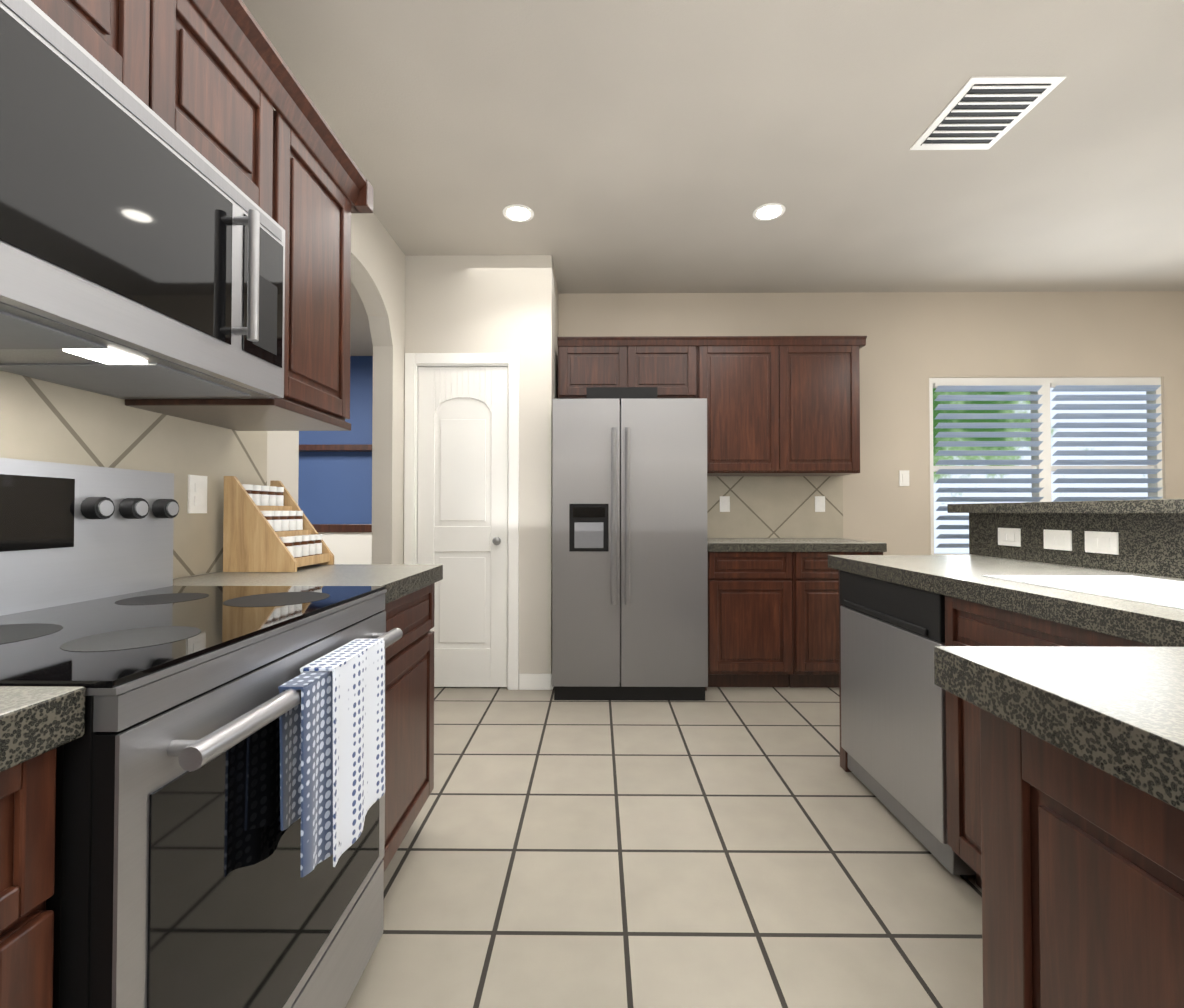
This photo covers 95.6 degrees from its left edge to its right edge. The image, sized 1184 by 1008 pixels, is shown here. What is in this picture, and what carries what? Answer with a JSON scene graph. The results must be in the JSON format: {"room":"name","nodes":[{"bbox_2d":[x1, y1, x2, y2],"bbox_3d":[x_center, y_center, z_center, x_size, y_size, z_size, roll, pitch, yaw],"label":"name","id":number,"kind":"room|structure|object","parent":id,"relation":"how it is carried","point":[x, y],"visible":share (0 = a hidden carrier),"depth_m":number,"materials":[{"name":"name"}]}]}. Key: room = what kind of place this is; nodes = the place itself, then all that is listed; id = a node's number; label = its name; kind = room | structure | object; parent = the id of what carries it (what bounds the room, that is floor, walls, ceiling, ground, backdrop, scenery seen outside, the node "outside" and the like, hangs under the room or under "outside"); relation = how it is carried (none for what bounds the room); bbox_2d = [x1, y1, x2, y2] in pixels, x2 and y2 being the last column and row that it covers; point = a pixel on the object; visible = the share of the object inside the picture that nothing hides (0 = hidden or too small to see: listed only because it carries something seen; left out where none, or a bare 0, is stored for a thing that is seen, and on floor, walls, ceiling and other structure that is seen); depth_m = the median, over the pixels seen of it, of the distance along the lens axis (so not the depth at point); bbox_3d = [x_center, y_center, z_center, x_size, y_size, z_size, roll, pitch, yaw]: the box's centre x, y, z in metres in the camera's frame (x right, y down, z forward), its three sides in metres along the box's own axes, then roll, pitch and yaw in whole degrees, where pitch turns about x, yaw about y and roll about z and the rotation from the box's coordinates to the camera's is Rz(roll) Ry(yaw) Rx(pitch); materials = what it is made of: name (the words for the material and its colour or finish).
{"room":"kitchen","nodes":[
{"label":"kitchen","id":0,"kind":"room"},
{"bbox_2d":[174,107,404,578],"bbox_3d":[-1.264,-0.236,1.492,0.120,2.740,8.400,0,-1,1],"label":"wall","id":1,"kind":"structure","parent":0,"point":[377,267],"depth_m":3.19,"materials":[{"name":"paint"}]},
{"bbox_2d":[31,0,190,140],"bbox_3d":[-1.013,-0.880,0.836,0.387,0.331,0.442,0,-1,1],"label":"upper cabinet","id":2,"kind":"object","parent":1,"relation":"attached to","point":[145,44],"depth_m":0.98,"materials":[{"name":"brown wood"}]},
{"bbox_2d":[0,370,266,578],"bbox_3d":[-1.208,-0.048,0.331,0.011,0.488,3.285,0,-1,1],"label":"backsplash","id":3,"kind":"structure","parent":1,"relation":"attached to","point":[43,421],"depth_m":1.45,"materials":[{"name":"beige tile"}]},
{"bbox_2d":[187,0,286,227],"bbox_3d":[-1.010,-0.875,1.162,0.387,0.331,0.442,0,-1,1],"label":"upper cabinet","id":4,"kind":"object","parent":1,"relation":"attached to","point":[214,82],"depth_m":1.23,"materials":[{"name":"brown wood"}]},
{"bbox_2d":[0,0,284,398],"bbox_3d":[-0.971,-0.489,0.993,0.467,0.439,0.764,0,-1,1],"label":"microwave","id":5,"kind":"object","parent":4,"relation":"attached to","point":[142,249],"visible":1,"depth_m":0.92,"materials":[{"name":"silver metal"}]},
{"bbox_2d":[125,104,358,427],"bbox_3d":[-1.006,-0.654,1.599,0.387,0.760,0.434,0,-1,1],"label":"upper cabinet","id":6,"kind":"object","parent":1,"relation":"attached to","point":[318,205],"depth_m":1.57,"materials":[{"name":"brown wood"}]},
{"bbox_2d":[298,356,372,563],"bbox_3d":[-2.849,-0.174,5.647,3.130,2.740,0.120,0,-1,1],"label":"wall","id":7,"kind":"structure","parent":0,"point":[334,487],"depth_m":5.57,"materials":[{"name":"blue paint"}]},
{"bbox_2d":[299,444,371,451],"bbox_3d":[-2.715,-0.506,5.531,1.700,0.200,0.120,0,-1,1],"label":"wall shelf","id":8,"kind":"object","parent":7,"relation":"attached to","point":[340,448],"visible":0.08,"depth_m":5.47,"materials":[{"name":"brown wood"}]},
{"bbox_2d":[312,524,371,531],"bbox_3d":[-2.865,0.252,5.568,3.160,0.085,0.025,0,-1,1],"label":"trim","id":9,"kind":"structure","parent":7,"relation":"attached to","point":[343,527],"depth_m":5.55,"materials":[{"name":"brown wood"}]},
{"bbox_2d":[404,255,557,673],"bbox_3d":[-0.718,-0.203,3.687,0.930,2.740,0.600,0,-1,1],"label":"wall","id":10,"kind":"structure","parent":0,"point":[483,304],"depth_m":3.40,"materials":[{"name":"paint"}]},
{"bbox_2d":[404,353,518,689],"bbox_3d":[-0.820,0.105,3.425,0.722,2.115,0.115,0,-1,1],"label":"door frame","id":11,"kind":"structure","parent":10,"relation":"attached to","point":[415,361],"depth_m":3.38,"materials":[{"name":"white wood"}]},
{"bbox_2d":[417,367,507,686],"bbox_3d":[-0.821,0.141,3.381,0.570,2.027,0.102,0,-1,1],"label":"pantry door","id":12,"kind":"structure","parent":10,"relation":"in","point":[462,472],"depth_m":3.40,"materials":[{"name":"white wood"}]},
{"bbox_2d":[519,673,553,689],"bbox_3d":[2.116,1.115,3.540,6.600,0.100,0.800,0,-1,1],"label":"baseboard","id":13,"kind":"structure","parent":10,"relation":"attached to","point":[535,681],"depth_m":3.35,"materials":[{"name":"white wood"}]},
{"bbox_2d":[345,687,982,1007],"bbox_3d":[0.396,1.163,1.455,10.000,0.060,8.400,0,-1,1],"label":"floor","id":14,"kind":"structure","parent":0,"point":[739,847],"depth_m":1.65,"materials":[{"name":"tile"}]},
{"bbox_2d":[0,756,55,1007],"bbox_3d":[-0.895,0.675,0.238,0.632,0.880,0.701,0,-1,1],"label":"base cabinet","id":15,"kind":"object","parent":14,"relation":"on","point":[27,796],"depth_m":0.55,"materials":[{"name":"brown wood"}]},
{"bbox_2d":[0,686,84,775],"bbox_3d":[-0.892,0.214,-0.362,0.651,0.055,1.913,0,-1,1],"label":"countertop","id":16,"kind":"structure","parent":15,"relation":"on","point":[35,721],"depth_m":0.55,"materials":[{"name":"grey stone"}]},
{"bbox_2d":[0,458,402,1007],"bbox_3d":[-0.825,0.521,0.977,0.761,1.210,0.766,0,-1,1],"label":"range","id":17,"kind":"object","parent":14,"relation":"on","point":[220,810],"visible":1,"depth_m":0.85,"materials":[{"name":"silver metal"}]},
{"bbox_2d":[382,584,434,871],"bbox_3d":[-0.882,0.696,1.647,0.632,0.880,0.575,0,-1,1],"label":"base cabinet","id":18,"kind":"object","parent":14,"relation":"on","point":[409,689],"depth_m":1.66,"materials":[{"name":"brown wood"}]},
{"bbox_2d":[173,564,442,607],"bbox_3d":[-0.872,0.244,1.666,0.651,0.055,0.599,0,-1,1],"label":"countertop","id":19,"kind":"structure","parent":18,"relation":"on","point":[400,580],"depth_m":1.60,"materials":[{"name":"grey stone"}]},
{"bbox_2d":[223,476,333,571],"bbox_3d":[-1.056,0.066,1.833,0.230,0.305,0.255,0,-1,1],"label":"spice rack","id":20,"kind":"object","parent":19,"relation":"on","point":[270,528],"visible":1,"depth_m":1.71,"materials":[{"name":"brown wood"}]},
{"bbox_2d":[552,387,707,700],"bbox_3d":[0.226,0.239,3.501,0.910,1.850,0.840,0,-1,1],"label":"fridge","id":21,"kind":"object","parent":14,"relation":"on","point":[629,557],"visible":1,"depth_m":3.15,"materials":[{"name":"silver metal"}]},
{"bbox_2d":[705,538,886,690],"bbox_3d":[1.257,0.706,3.625,1.120,0.920,0.651,0,-1,1],"label":"base cabinet","id":22,"kind":"object","parent":14,"relation":"on","point":[773,612],"visible":0.75,"depth_m":3.32,"materials":[{"name":"brown wood"}]},
{"bbox_2d":[840,570,975,879],"bbox_3d":[1.349,0.710,1.954,0.604,0.862,0.679,0,-1,1],"label":"dishwasher","id":23,"kind":"object","parent":14,"relation":"on","point":[893,720],"visible":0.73,"depth_m":1.86,"materials":[{"name":"silver metal"}]},
{"bbox_2d":[945,635,995,847],"bbox_3d":[1.373,0.769,1.181,0.641,0.720,0.858,0,-1,1],"label":"base cabinet","id":24,"kind":"object","parent":14,"relation":"on","point":[948,638],"depth_m":1.58,"materials":[{"name":"brown wood"}]},
{"bbox_2d":[828,555,1167,594],"bbox_3d":[1.373,0.249,1.989,0.655,0.055,0.800,0,-1,1],"label":"countertop","id":25,"kind":"structure","parent":24,"relation":"on","point":[939,574],"depth_m":1.84,"materials":[{"name":"grey stone"}]},
{"bbox_2d":[952,699,1183,1007],"bbox_3d":[0.790,0.678,0.383,0.551,0.880,0.690,0,-1,1],"label":"base cabinet","id":26,"kind":"object","parent":14,"relation":"on","point":[1080,875],"depth_m":0.59,"materials":[{"name":"brown wood"}]},
{"bbox_2d":[934,643,1183,818],"bbox_3d":[0.755,0.220,0.066,0.545,0.055,1.400,0,-1,1],"label":"countertop","id":27,"kind":"structure","parent":26,"relation":"on","point":[1115,709],"depth_m":0.59,"materials":[{"name":"grey stone"}]},
{"bbox_2d":[242,0,1183,355],"bbox_3d":[0.396,-1.636,1.497,10.000,0.060,8.400,0,-1,1],"label":"ceiling","id":28,"kind":"structure","parent":0,"point":[642,146],"depth_m":2.34,"materials":[{"name":"paint"}]},
{"bbox_2d":[503,204,533,221],"bbox_3d":[-0.400,-1.581,2.924,0.170,0.006,0.170,0,-1,1],"label":"recessed light","id":29,"kind":"object","parent":28,"relation":"in","point":[518,213],"visible":1,"depth_m":2.92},
{"bbox_2d":[753,203,785,220],"bbox_3d":[0.960,-1.581,2.911,0.170,0.006,0.170,0,-1,1],"label":"recessed light","id":30,"kind":"object","parent":28,"relation":"in","point":[768,211],"visible":1,"depth_m":2.90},
{"bbox_2d":[910,76,1066,149],"bbox_3d":[1.598,-1.589,2.205,0.350,0.012,0.400,0,-1,1],"label":"ceiling vent","id":31,"kind":"object","parent":28,"relation":"in","point":[982,112],"visible":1,"depth_m":2.17,"materials":[{"name":"white plastic"}]},
{"bbox_2d":[558,291,1183,554],"bbox_3d":[2.120,-0.199,4.019,6.600,2.740,0.120,0,-1,1],"label":"wall","id":32,"kind":"structure","parent":0,"point":[914,340],"depth_m":3.97,"materials":[{"name":"paint"}]},
{"bbox_2d":[558,340,636,398],"bbox_3d":[0.034,-0.904,3.812,0.532,0.365,0.347,0,-1,1],"label":"upper cabinet","id":33,"kind":"object","parent":32,"relation":"attached to","point":[582,364],"depth_m":3.64,"materials":[{"name":"brown wood"}]},
{"bbox_2d":[637,340,700,398],"bbox_3d":[0.450,-0.904,3.808,0.532,0.365,0.347,0,-1,1],"label":"upper cabinet","id":34,"kind":"object","parent":32,"relation":"attached to","point":[673,367],"depth_m":3.64,"materials":[{"name":"brown wood"}]},
{"bbox_2d":[701,340,792,475],"bbox_3d":[1.022,-0.647,3.799,0.608,0.880,0.347,0,-1,1],"label":"upper cabinet","id":35,"kind":"object","parent":32,"relation":"attached to","point":[783,405],"depth_m":3.63,"materials":[{"name":"brown wood"}]},
{"bbox_2d":[707,470,909,537],"bbox_3d":[1.528,0.001,3.955,1.616,0.496,0.011,0,-1,1],"label":"backsplash","id":36,"kind":"structure","parent":32,"relation":"attached to","point":[774,506],"depth_m":3.96,"materials":[{"name":"beige tile"}]},
{"bbox_2d":[789,340,864,475],"bbox_3d":[1.514,-0.647,3.794,0.608,0.880,0.347,0,-1,1],"label":"upper cabinet","id":37,"kind":"object","parent":32,"relation":"attached to","point":[826,373],"depth_m":3.62,"materials":[{"name":"brown wood"}]},
{"bbox_2d":[928,375,1166,554],"bbox_3d":[3.350,-0.249,3.978,1.800,1.400,0.120,0,-1,1],"label":"window unit","id":38,"kind":"structure","parent":32,"relation":"in","point":[1040,469],"depth_m":3.96,"materials":[{"name":"white plastic"}]},
{"bbox_2d":[969,515,1183,602],"bbox_3d":[1.439,0.208,0.894,0.526,0.382,3.070,0,-1,1],"label":"backsplash","id":39,"kind":"structure","parent":0,"relation":"attached to","point":[1150,545],"depth_m":1.74,"materials":[{"name":"grey stone"}]},
{"bbox_2d":[948,499,1183,514],"bbox_3d":[1.835,-0.003,0.904,0.430,0.040,3.130,0,-1,1],"label":"countertop","id":40,"kind":"structure","parent":39,"relation":"on","point":[1154,506],"depth_m":1.80,"materials":[{"name":"grey stone"}]},
{"bbox_2d":[988,575,1183,642],"bbox_3d":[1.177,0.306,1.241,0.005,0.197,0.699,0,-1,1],"label":"countertop","id":41,"kind":"structure","parent":0,"relation":"attached to","point":[1019,610],"depth_m":1.19,"materials":[{"name":"grey stone"}]},
{"label":"outside","id":42,"kind":"structure","parent":0,"visible":0},
{"bbox_2d":[933,388,1147,552],"bbox_3d":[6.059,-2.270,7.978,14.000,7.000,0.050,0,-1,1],"label":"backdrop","id":43,"kind":"structure","parent":42,"point":[1054,486],"depth_m":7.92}
]}

